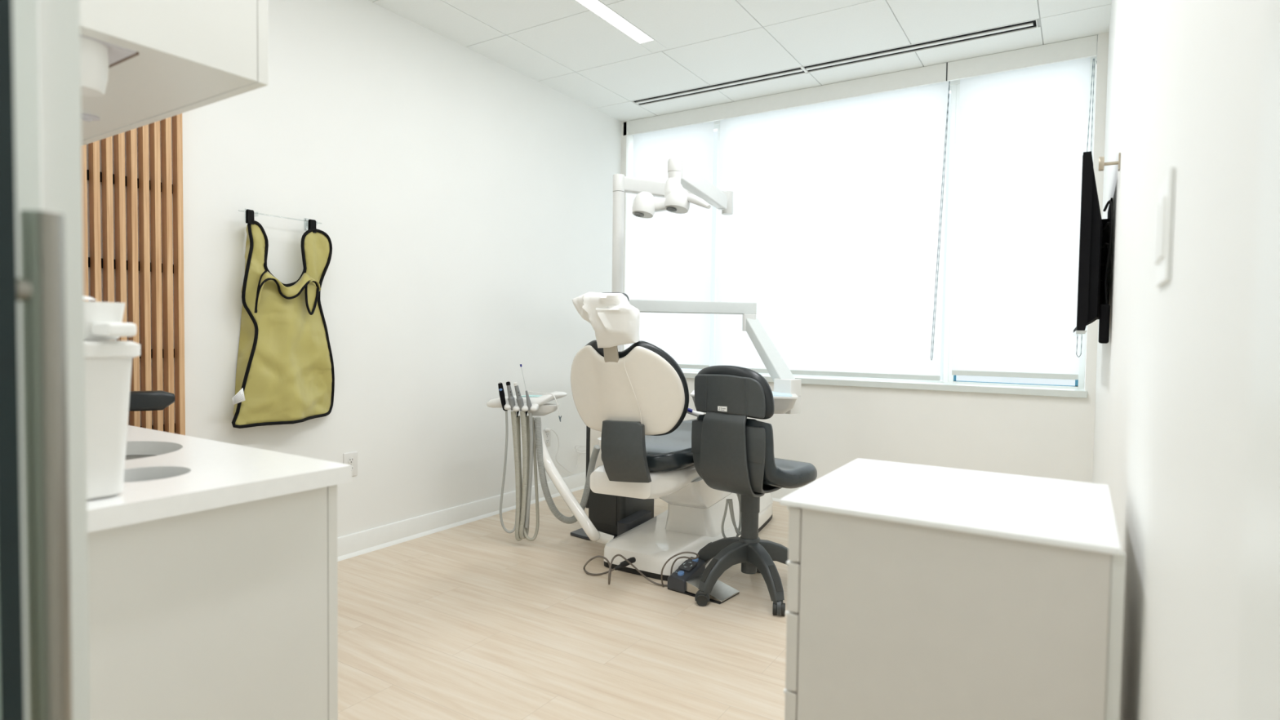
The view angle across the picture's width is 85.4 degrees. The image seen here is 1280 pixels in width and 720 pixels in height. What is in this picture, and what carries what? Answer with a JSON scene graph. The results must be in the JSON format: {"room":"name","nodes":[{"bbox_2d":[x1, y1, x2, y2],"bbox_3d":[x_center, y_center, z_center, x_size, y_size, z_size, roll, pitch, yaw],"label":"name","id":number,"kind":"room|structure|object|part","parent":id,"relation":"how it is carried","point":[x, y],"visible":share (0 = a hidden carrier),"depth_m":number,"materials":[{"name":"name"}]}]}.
{"room":"dental clinic","nodes":[
{"label":"dental clinic","id":0,"kind":"room"},
{"bbox_2d":[39,0,89,719],"bbox_3d":[-1.100,-0.356,0.944,3.039,2.794,0.086,2,2,32],"label":"wall","id":1,"kind":"structure","parent":0,"point":[59,20],"depth_m":0.61,"materials":[{"name":"paint"}]},
{"bbox_2d":[12,0,42,719],"bbox_3d":[-0.526,-0.037,0.566,0.016,2.200,0.058,2,2,32],"label":"trim","id":2,"kind":"structure","parent":1,"relation":"attached to","point":[25,13],"depth_m":0.57,"materials":[{"name":"paint"}]},
{"bbox_2d":[0,0,72,719],"bbox_3d":[-0.844,-0.028,0.721,1.042,2.138,0.108,2,2,32],"label":"door","id":3,"kind":"structure","parent":1,"relation":"in","point":[40,289],"depth_m":0.51,"materials":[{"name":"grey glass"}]},
{"bbox_2d":[79,0,268,146],"bbox_3d":[-1.340,-0.979,1.371,1.450,0.997,0.403,2,2,32],"label":"upper cabinet","id":4,"kind":"object","parent":1,"relation":"attached to","point":[193,54],"visible":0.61,"depth_m":1.12,"materials":[{"name":"white laminate"}]},
{"bbox_2d":[81,112,99,121],"bbox_3d":[-1.080,-0.472,1.355,0.040,0.010,0.040,2,2,32],"label":"puck light","id":5,"kind":"object","parent":4,"relation":"attached to","point":[85,117],"visible":0.81,"depth_m":1.35,"materials":[{"name":"white plastic"}]},
{"bbox_2d":[80,36,108,96],"bbox_3d":[-0.810,-0.425,1.006,0.064,0.068,0.064,2,2,32],"label":"dispenser","id":6,"kind":"object","parent":4,"relation":"attached to","point":[94,55],"visible":0.55,"depth_m":1.00,"materials":[{"name":"white plastic"}]},
{"bbox_2d":[80,34,138,67],"bbox_3d":[-0.921,-0.462,1.047,0.296,0.004,0.170,2,2,32],"label":"dispenser","id":7,"kind":"object","parent":4,"relation":"attached to","point":[117,55],"visible":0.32,"depth_m":1.04,"materials":[{"name":"white plastic"}]},
{"bbox_3d":[-1.234,-0.983,1.532,0.480,0.997,0.018,2,2,32],"label":"door","id":8,"kind":"part","parent":4,"relation":"part of","materials":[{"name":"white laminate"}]},
{"bbox_3d":[-0.827,-0.969,1.274,0.478,0.997,0.018,2,2,32],"label":"door","id":9,"kind":"part","parent":4,"relation":"part of","materials":[{"name":"white laminate"}]},
{"bbox_2d":[86,0,616,537],"bbox_3d":[-1.851,-0.428,2.707,0.120,2.794,6.005,2,2,32],"label":"wall","id":10,"kind":"structure","parent":0,"point":[463,200],"depth_m":3.57,"materials":[{"name":"paint"}]},
{"bbox_2d":[81,113,185,435],"bbox_3d":[-1.942,-0.378,2.406,0.049,2.672,0.637,2,2,32],"label":"screen","id":11,"kind":"object","parent":10,"relation":"attached to","point":[93,175],"visible":0.16,"depth_m":2.56,"materials":[{"name":"brown wood"}]},
{"bbox_3d":[-1.955,-0.649,2.405,0.011,0.034,0.633,2,2,32],"label":"rail","id":12,"kind":"part","parent":11,"relation":"part of","materials":[{"name":"brown wood"}]},
{"bbox_3d":[-1.959,-0.344,2.416,0.011,0.034,0.633,2,2,32],"label":"rail","id":13,"kind":"part","parent":11,"relation":"part of","materials":[{"name":"brown wood"}]},
{"bbox_3d":[-1.964,-0.019,2.428,0.011,0.034,0.633,2,2,32],"label":"rail","id":14,"kind":"part","parent":11,"relation":"part of","materials":[{"name":"brown wood"}]},
{"bbox_3d":[-1.968,0.270,2.438,0.011,0.034,0.633,2,2,32],"label":"rail","id":15,"kind":"part","parent":11,"relation":"part of","materials":[{"name":"brown wood"}]},
{"bbox_2d":[342,451,357,476],"bbox_3d":[-1.398,0.505,3.354,0.009,0.118,0.076,2,2,32],"label":"power outlet","id":16,"kind":"object","parent":10,"relation":"attached to","point":[349,458],"visible":0.76,"depth_m":3.36,"materials":[{"name":"white plastic"}]},
{"bbox_2d":[347,457,354,463],"bbox_3d":[-1.395,0.484,3.352,0.003,0.033,0.033,2,2,32],"label":"socket","id":17,"kind":"object","parent":16,"relation":"attached to","point":[350,460],"depth_m":3.35,"materials":[{"name":"white plastic"}]},
{"bbox_2d":[337,471,586,561],"bbox_3d":[-1.120,0.887,3.798,0.026,0.107,3.450,2,2,32],"label":"baseboard","id":18,"kind":"structure","parent":10,"relation":"attached to","point":[362,542],"depth_m":3.79,"materials":[{"name":"paint"}]},
{"bbox_2d":[542,429,550,446],"bbox_3d":[-0.616,0.515,4.588,0.009,0.118,0.076,2,2,32],"label":"power outlet","id":19,"kind":"object","parent":10,"relation":"attached to","point":[546,434],"visible":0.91,"depth_m":4.58,"materials":[{"name":"white plastic"}]},
{"bbox_2d":[545,427,586,473],"bbox_3d":[-0.487,0.616,4.731,0.063,0.343,0.420,2,2,32],"label":"power cable","id":20,"kind":"object","parent":10,"relation":"attached to","point":[547,429],"visible":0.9,"depth_m":4.75,"materials":[{"name":"white plastic"}]},
{"bbox_3d":[-1.554,-0.605,2.976,0.080,0.056,0.363,2,2,32],"label":"rail","id":21,"kind":"object","parent":10,"relation":"attached to","visible":0},
{"bbox_2d":[231,208,334,428],"bbox_3d":[-1.514,-0.172,2.995,0.143,0.894,0.501,2,2,32],"label":"apron","id":22,"kind":"object","parent":21,"relation":"hanging from","point":[285,374],"visible":1,"depth_m":2.95,"materials":[{"name":"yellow fabric"}]},
{"bbox_2d":[234,392,243,403],"bbox_3d":[-1.623,0.150,2.806,0.001,0.044,0.039,2,2,32],"label":"tag","id":23,"kind":"object","parent":22,"relation":"attached to","point":[238,397],"depth_m":2.81,"materials":[{"name":"white fabric"}]},
{"bbox_3d":[-1.642,-0.145,2.859,0.085,0.833,0.087,2,3,39],"label":"panel","id":24,"kind":"part","parent":22,"relation":"part of","materials":[{"name":"green fabric"}]},
{"bbox_2d":[337,488,789,719],"bbox_3d":[-0.463,1.052,2.040,3.500,0.080,6.500,2,2,32],"label":"floor","id":25,"kind":"structure","parent":0,"point":[472,620],"depth_m":2.51,"materials":[{"name":"wood"}]},
{"bbox_2d":[128,390,174,411],"bbox_3d":[-1.668,0.537,2.403,0.452,0.891,0.450,2,2,32],"label":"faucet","id":26,"kind":"object","parent":25,"relation":"on","point":[155,400],"visible":0.03,"depth_m":2.20,"materials":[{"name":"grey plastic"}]},
{"bbox_2d":[87,484,337,719],"bbox_3d":[-1.312,0.616,1.488,1.430,0.808,0.561,2,2,32],"label":"base cabinet","id":27,"kind":"object","parent":25,"relation":"on","point":[229,612],"visible":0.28,"depth_m":1.13,"materials":[{"name":"white laminate"}]},
{"bbox_2d":[87,425,351,532],"bbox_3d":[-1.308,0.196,1.464,1.477,0.031,0.542,2,2,32],"label":"countertop","id":28,"kind":"structure","parent":27,"relation":"on","point":[185,474],"depth_m":1.22,"materials":[{"name":"white stone"}]},
{"bbox_2d":[84,340,140,500],"bbox_3d":[-0.843,0.086,1.021,0.160,0.230,0.140,2,2,32],"label":"bin","id":29,"kind":"object","parent":28,"relation":"on","point":[108,363],"visible":0.47,"depth_m":1.01,"materials":[{"name":"white plastic"}]},
{"bbox_2d":[84,295,136,340],"bbox_3d":[-0.847,-0.066,0.997,0.190,0.074,0.156,2,2,32],"label":"tissue box","id":30,"kind":"object","parent":29,"relation":"on","point":[103,321],"visible":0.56,"depth_m":1.00,"materials":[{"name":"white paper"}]},
{"bbox_2d":[124,454,154,460],"bbox_3d":[-1.096,0.289,1.404,0.308,0.144,0.308,2,2,32],"label":"sink bowl","id":31,"kind":"object","parent":28,"relation":"in","point":[131,456],"visible":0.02,"depth_m":1.53,"materials":[{"name":"metal"}]},
{"bbox_3d":[-0.780,0.576,1.437,0.476,0.698,0.020,2,2,32],"label":"door","id":32,"kind":"part","parent":27,"relation":"part of","materials":[{"name":"white laminate"}]},
{"bbox_2d":[583,554,667,586],"bbox_3d":[-0.092,0.919,3.070,0.456,0.132,0.169,2,2,32],"label":"cable","id":33,"kind":"object","parent":25,"relation":"on","point":[629,561],"visible":0.95,"depth_m":3.06,"materials":[{"name":"black rubber"}]},
{"bbox_2d":[570,292,773,580],"bbox_3d":[0.240,0.338,3.530,0.530,1.258,1.713,2,2,25],"label":"dental chair","id":34,"kind":"object","parent":25,"relation":"on","point":[637,396],"visible":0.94,"depth_m":2.92,"materials":[{"name":"white plastic"}]},
{"bbox_2d":[486,391,613,544],"bbox_3d":[-0.429,0.550,3.564,0.747,0.756,0.326,2,2,32],"label":"dental delivery unit","id":35,"kind":"object","parent":34,"relation":"attached to","point":[540,407],"visible":0.84,"depth_m":3.54,"materials":[{"name":"white plastic"}]},
{"bbox_2d":[497,382,515,533],"bbox_3d":[-0.674,0.498,3.544,0.106,0.771,0.051,0,2,-9],"label":"curing handpiece","id":36,"kind":"object","parent":35,"relation":"in","point":[501,392],"visible":0.98,"depth_m":3.54,"materials":[{"name":"grey plastic"}]},
{"bbox_2d":[506,381,522,541],"bbox_3d":[-0.630,0.518,3.580,0.082,0.818,0.123,2,2,21],"label":"suction handpiece","id":37,"kind":"object","parent":35,"relation":"in","point":[515,418],"visible":0.93,"depth_m":3.54,"materials":[{"name":"grey plastic"}]},
{"bbox_2d":[513,382,529,538],"bbox_3d":[-0.593,0.514,3.580,0.069,0.806,0.127,2,2,25],"label":"suction handpiece","id":38,"kind":"object","parent":35,"relation":"in","point":[524,418],"visible":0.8,"depth_m":3.54,"materials":[{"name":"white plastic"}]},
{"bbox_2d":[520,364,533,528],"bbox_3d":[-0.580,0.440,3.543,0.069,0.838,0.035,0,2,-21],"label":"syringe","id":39,"kind":"object","parent":35,"relation":"in","point":[529,405],"visible":1,"depth_m":3.54,"materials":[{"name":"grey plastic"}]},
{"bbox_2d":[527,391,561,422],"bbox_3d":[-0.490,0.236,3.561,0.232,0.144,0.024,2,3,37],"label":"clip","id":40,"kind":"object","parent":35,"relation":"hanging from","point":[527,391],"visible":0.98,"depth_m":3.50,"materials":[{"name":"white plastic"}]},
{"bbox_2d":[572,292,639,347],"bbox_3d":[-0.139,-0.156,2.739,0.275,0.220,0.191,2,2,24],"label":"headrest cover","id":41,"kind":"object","parent":34,"relation":"on","point":[615,322],"visible":1,"depth_m":2.67,"materials":[{"name":"white plastic"}]},
{"bbox_3d":[-0.118,-0.047,2.766,0.068,0.114,0.045,2,2,25],"label":"headrest stem","id":42,"kind":"part","parent":34,"relation":"part of","materials":[{"name":"beige plastic"}]},
{"bbox_2d":[585,340,688,435],"bbox_3d":[-0.063,0.116,2.885,0.526,0.395,0.183,2,2,25],"label":"backrest cushion","id":43,"kind":"object","parent":34,"relation":"on","point":[650,396],"depth_m":2.79,"materials":[{"name":"black plastic"}]},
{"bbox_2d":[600,422,693,471],"bbox_3d":[0.172,0.411,3.386,0.500,0.094,0.955,2,2,25],"label":"seat cushion","id":44,"kind":"object","parent":34,"relation":"on","point":[672,451],"depth_m":3.01,"materials":[{"name":"leather"}]},
{"bbox_3d":[0.318,0.891,3.721,0.524,0.090,1.331,2,2,26],"label":"plate","id":45,"kind":"part","parent":34,"relation":"part of","materials":[{"name":"white metal"}]},
{"bbox_3d":[0.247,0.621,3.498,0.360,0.182,0.780,2,2,25],"label":"lift arm","id":46,"kind":"part","parent":34,"relation":"part of","materials":[{"name":"white plastic"}]},
{"bbox_2d":[660,551,739,604],"bbox_3d":[0.260,0.919,2.975,0.312,0.210,0.186,2,2,32],"label":"foot pedal","id":47,"kind":"object","parent":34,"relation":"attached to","point":[686,579],"visible":0.94,"depth_m":2.96,"materials":[{"name":"plastic"}]},
{"bbox_2d":[570,158,801,540],"bbox_3d":[0.268,0.005,3.586,1.242,1.922,0.968,2,2,32],"label":"tower","id":48,"kind":"object","parent":25,"relation":"on","point":[614,515],"visible":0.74,"depth_m":3.59,"materials":[{"name":"grey plastic"}]},
{"bbox_3d":[-0.205,0.510,3.963,0.022,0.595,0.380,2,2,25],"label":"panel","id":49,"kind":"part","parent":48,"relation":"part of","materials":[{"name":"grey plastic"}]},
{"bbox_3d":[-0.033,0.944,3.851,0.509,0.017,0.549,2,2,32],"label":"floor plate","id":50,"kind":"part","parent":48,"relation":"part of","materials":[{"name":"metal"}]},
{"bbox_3d":[-0.202,0.787,3.734,0.170,0.187,0.004,2,2,25],"label":"drawer","id":51,"kind":"part","parent":48,"relation":"part of","materials":[{"name":"grey plastic"}]},
{"bbox_2d":[631,170,711,218],"bbox_3d":[0.159,-0.768,3.180,0.382,0.218,0.201,2,2,32],"label":"light","id":52,"kind":"object","parent":48,"relation":"attached to","point":[677,200],"depth_m":3.19,"materials":[{"name":"white plastic"}]},
{"bbox_3d":[0.194,-0.914,3.769,0.708,0.076,0.050,0,2,-31],"label":"lamp arm","id":53,"kind":"part","parent":48,"relation":"part of"},
{"bbox_3d":[0.253,-0.281,3.694,0.761,0.064,0.060,0,2,-13],"label":"delivery arm","id":54,"kind":"part","parent":48,"relation":"part of","materials":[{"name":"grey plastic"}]},
{"bbox_2d":[686,408,703,416],"bbox_3d":[0.236,0.236,3.119,0.101,0.051,0.066,2,2,32],"label":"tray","id":55,"kind":"object","parent":48,"relation":"on","point":[691,411],"depth_m":3.11,"materials":[{"name":"white plastic"}]},
{"bbox_3d":[0.319,-0.895,3.584,0.062,0.122,0.701,2,2,25],"label":"spring arm","id":56,"kind":"part","parent":48,"relation":"part of"},
{"bbox_2d":[690,390,798,413],"bbox_3d":[0.492,0.200,3.300,0.490,0.083,0.290,1,2,8],"label":"tray","id":57,"kind":"object","parent":48,"relation":"on","point":[786,402],"depth_m":3.16,"materials":[{"name":"white plastic"}]},
{"bbox_3d":[0.655,-0.036,3.541,0.080,0.359,0.450,0,2,-17],"label":"delivery spring arm","id":58,"kind":"part","parent":48,"relation":"part of","materials":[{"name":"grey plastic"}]},
{"bbox_2d":[691,364,817,615],"bbox_3d":[0.459,0.505,2.977,0.545,0.972,0.559,2,2,32],"label":"stool","id":59,"kind":"object","parent":25,"relation":"on","point":[732,452],"visible":0.96,"depth_m":2.81,"materials":[{"name":"grey leather"}]},
{"bbox_2d":[694,590,710,602],"bbox_3d":[0.254,0.958,2.822,0.060,0.046,0.015,1,2,8],"label":"caster","id":60,"kind":"object","parent":59,"relation":"attached to","point":[701,596],"depth_m":2.81,"materials":[{"name":"grey plastic"}]},
{"bbox_3d":[0.346,0.854,3.061,0.244,0.176,0.054,2,3,36],"label":"leg","id":61,"kind":"part","parent":59,"relation":"part of","materials":[{"name":"grey plastic"}]},
{"bbox_3d":[0.346,0.861,2.885,0.244,0.176,0.054,-1,3,-36],"label":"leg","id":62,"kind":"part","parent":59,"relation":"part of","materials":[{"name":"grey plastic"}]},
{"bbox_2d":[720,493,741,537],"bbox_3d":[0.441,0.708,3.131,0.155,0.230,0.043,0,2,-10],"label":"supply hose","id":63,"kind":"object","parent":59,"relation":"attached to","point":[729,501],"visible":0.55,"depth_m":3.11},
{"bbox_2d":[697,364,774,419],"bbox_3d":[0.379,0.126,2.837,0.378,0.208,0.072,3,3,42],"label":"backrest","id":64,"kind":"object","parent":59,"relation":"on","point":[724,392],"depth_m":2.78,"materials":[{"name":"black leather"}]},
{"bbox_2d":[696,413,817,488],"bbox_3d":[0.499,0.371,2.983,0.464,0.289,0.413,3,3,42],"label":"seat cushion","id":65,"kind":"object","parent":59,"relation":"on","point":[712,467],"depth_m":2.80,"materials":[{"name":"leather"}]},
{"bbox_3d":[0.513,0.865,2.830,0.054,0.176,0.244,0,2,-18],"label":"leg","id":66,"kind":"part","parent":59,"relation":"part of","materials":[{"name":"grey plastic"}]},
{"bbox_3d":[0.618,0.861,2.972,0.244,0.176,0.054,1,2,0],"label":"leg","id":67,"kind":"part","parent":59,"relation":"part of","materials":[{"name":"grey plastic"}]},
{"bbox_2d":[777,600,781,613],"bbox_3d":[0.546,0.965,2.727,0.015,0.046,0.060,1,2,12],"label":"caster","id":68,"kind":"object","parent":59,"relation":"attached to","point":[779,602],"depth_m":2.70,"materials":[{"name":"grey plastic"}]},
{"bbox_2d":[783,506,1125,719],"bbox_3d":[0.521,0.642,1.161,0.434,0.830,0.429,2,2,32],"label":"base cabinet","id":69,"kind":"object","parent":25,"relation":"on","point":[886,620],"visible":0.71,"depth_m":0.96,"materials":[{"name":"laminate"}]},
{"bbox_3d":[0.348,0.314,1.262,0.012,0.006,0.426,2,2,32],"label":"edge pull","id":70,"kind":"part","parent":69,"relation":"part of","materials":[{"name":"paint"}]},
{"bbox_3d":[0.347,0.732,1.274,0.019,0.433,0.429,2,2,32],"label":"drawer","id":71,"kind":"part","parent":69,"relation":"part of","materials":[{"name":"laminate"}]},
{"bbox_3d":[0.351,0.452,1.264,0.019,0.122,0.429,2,2,32],"label":"drawer","id":72,"kind":"part","parent":69,"relation":"part of","materials":[{"name":"laminate"}]},
{"bbox_3d":[0.353,0.350,1.260,0.019,0.077,0.429,2,2,32],"label":"drawer","id":73,"kind":"part","parent":69,"relation":"part of","materials":[{"name":"laminate"}]},
{"bbox_3d":[0.354,0.267,1.257,0.019,0.084,0.429,2,2,32],"label":"drawer","id":74,"kind":"part","parent":69,"relation":"part of","materials":[{"name":"laminate"}]},
{"bbox_2d":[779,457,1121,555],"bbox_3d":[0.519,0.222,1.147,0.437,0.010,0.446,2,2,32],"label":"countertop","id":75,"kind":"structure","parent":69,"relation":"on","point":[1066,513],"depth_m":1.07,"materials":[{"name":"white stone"}]},
{"bbox_2d":[368,0,1111,122],"bbox_3d":[-0.481,-1.687,1.854,3.135,0.020,6.085,2,2,32],"label":"ceiling","id":76,"kind":"structure","parent":0,"point":[563,46],"depth_m":3.70,"materials":[{"name":"tile"}]},
{"bbox_2d":[574,0,654,44],"bbox_3d":[-0.288,-1.728,3.280,0.098,0.007,1.217,2,2,32],"label":"recessed light","id":77,"kind":"object","parent":76,"relation":"in","point":[597,7],"visible":1,"depth_m":3.54,"materials":[{"name":"paint"}]},
{"bbox_2d":[640,40,667,53],"bbox_3d":[0.078,-1.744,3.857,0.098,0.005,0.143,2,2,32],"label":"trim","id":78,"kind":"structure","parent":76,"relation":"attached to","point":[654,46],"depth_m":3.85,"materials":[{"name":"tile"}]},
{"bbox_2d":[631,18,1037,106],"bbox_3d":[0.989,-1.740,4.155,2.416,0.009,0.107,2,2,32],"label":"ceiling vent","id":79,"kind":"object","parent":76,"relation":"in","point":[1033,24],"visible":1,"depth_m":4.01,"materials":[{"name":"metal"}]},
{"bbox_2d":[733,0,1097,102],"bbox_3d":[-0.420,-1.733,1.938,3.239,0.094,6.500,2,2,32],"label":"grid","id":80,"kind":"object","parent":76,"relation":"attached to","point":[1038,20],"depth_m":3.54,"materials":[{"name":"white metal"}]},
{"bbox_2d":[616,32,1108,488],"bbox_3d":[1.126,-0.454,4.562,3.159,2.794,0.311,2,2,32],"label":"wall","id":81,"kind":"structure","parent":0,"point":[1047,437],"depth_m":4.09,"materials":[{"name":"paint"}]},
{"bbox_2d":[631,121,713,368],"bbox_3d":[0.226,-0.848,5.089,0.673,1.811,0.056,2,2,32],"label":"roller blind","id":82,"kind":"object","parent":81,"relation":"attached to","point":[672,252],"visible":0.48,"depth_m":5.07,"materials":[{"name":"fabric"}]},
{"bbox_2d":[681,124,719,372],"bbox_3d":[0.275,-0.804,5.174,0.723,1.773,0.055,2,2,32],"label":"window","id":83,"kind":"structure","parent":81,"relation":"attached to","point":[716,127],"depth_m":4.97,"materials":[{"name":"paint"}]},
{"bbox_2d":[770,487,799,502],"bbox_3d":[1.106,0.893,4.496,2.979,0.107,0.026,2,2,32],"label":"baseboard","id":84,"kind":"structure","parent":81,"relation":"attached to","point":[776,495],"depth_m":4.60,"materials":[{"name":"paint"}]},
{"bbox_2d":[715,80,950,380],"bbox_3d":[1.179,-0.809,4.485,1.485,1.821,0.056,2,2,32],"label":"roller blind","id":85,"kind":"object","parent":81,"relation":"attached to","point":[834,231],"visible":0.98,"depth_m":4.42,"materials":[{"name":"fabric"}]},
{"bbox_3d":[1.768,-0.814,4.087,0.064,1.636,0.004,2,2,32],"label":"chain","id":86,"kind":"part","parent":85,"relation":"part of","materials":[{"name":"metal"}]},
{"bbox_2d":[759,84,956,382],"bbox_3d":[1.228,-0.770,4.570,1.535,1.773,0.055,2,2,32],"label":"window","id":87,"kind":"structure","parent":81,"relation":"attached to","point":[953,88],"depth_m":4.15,"materials":[{"name":"paint"}]},
{"bbox_2d":[947,61,1096,389],"bbox_3d":[2.167,-0.736,3.974,0.691,1.773,0.055,2,2,32],"label":"window","id":88,"kind":"structure","parent":81,"relation":"attached to","point":[1080,383],"depth_m":4.07,"materials":[{"name":"paint"}]},
{"bbox_2d":[951,57,1094,379],"bbox_3d":[2.124,-0.793,3.882,0.655,1.784,0.060,2,2,32],"label":"roller blind","id":89,"kind":"object","parent":81,"relation":"attached to","point":[1023,137],"visible":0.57,"depth_m":3.88,"materials":[{"name":"fabric"}]},
{"bbox_3d":[2.370,-0.801,3.693,0.037,1.576,0.004,2,2,32],"label":"chain","id":90,"kind":"part","parent":89,"relation":"part of","materials":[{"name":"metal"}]},
{"bbox_2d":[1092,0,1267,719],"bbox_3d":[0.922,-0.337,1.183,0.120,2.794,6.400,2,2,32],"label":"wall","id":91,"kind":"structure","parent":0,"point":[1185,78],"depth_m":0.60,"materials":[{"name":"paint"}]},
{"bbox_2d":[1072,151,1112,343],"bbox_3d":[1.573,-0.338,2.419,0.102,0.557,0.955,2,2,32],"label":"television","id":92,"kind":"object","parent":91,"relation":"attached to","point":[1094,233],"visible":1,"depth_m":2.03,"materials":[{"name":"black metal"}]},
{"bbox_3d":[1.545,-0.093,2.444,0.028,0.010,0.946,2,2,31],"label":"trim","id":93,"kind":"part","parent":92,"relation":"part of","materials":[{"name":"silver metal"}]},
{"bbox_3d":[1.550,-0.357,2.434,0.026,0.520,0.956,2,2,31],"label":"panel","id":94,"kind":"part","parent":92,"relation":"part of","materials":[{"name":"black plastic"}]},
{"bbox_2d":[1098,152,1120,171],"bbox_3d":[1.262,-0.530,1.867,0.048,0.044,0.038,2,2,32],"label":"coat hook","id":95,"kind":"object","parent":91,"relation":"attached to","point":[1101,159],"visible":1,"depth_m":1.86,"materials":[{"name":"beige metal"}]},
{"bbox_3d":[1.248,-0.531,1.876,0.012,0.038,0.038,2,2,32],"label":"knob","id":96,"kind":"part","parent":95,"relation":"part of","materials":[{"name":"gold metal"}]},
{"bbox_3d":[1.266,-0.528,1.864,0.032,0.009,0.009,2,2,32],"label":"post","id":97,"kind":"part","parent":95,"relation":"part of","materials":[{"name":"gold metal"}]},
{"bbox_3d":[1.281,-0.529,1.855,0.004,0.044,0.024,2,2,32],"label":"plate","id":98,"kind":"part","parent":95,"relation":"part of","materials":[{"name":"gold metal"}]},
{"bbox_2d":[1154,166,1174,287],"bbox_3d":[0.564,-0.139,0.748,0.007,0.114,0.117,2,2,32],"label":"light switch","id":99,"kind":"object","parent":91,"relation":"attached to","point":[1164,211],"visible":1,"depth_m":0.72,"materials":[{"name":"white plastic"}]},
{"bbox_2d":[1235,0,1279,719],"bbox_3d":[0.211,-0.014,0.204,0.012,2.200,0.228,2,2,32],"label":"trim","id":100,"kind":"structure","parent":91,"relation":"attached to","point":[1258,682],"depth_m":0.28,"materials":[{"name":"paint"}]}
]}

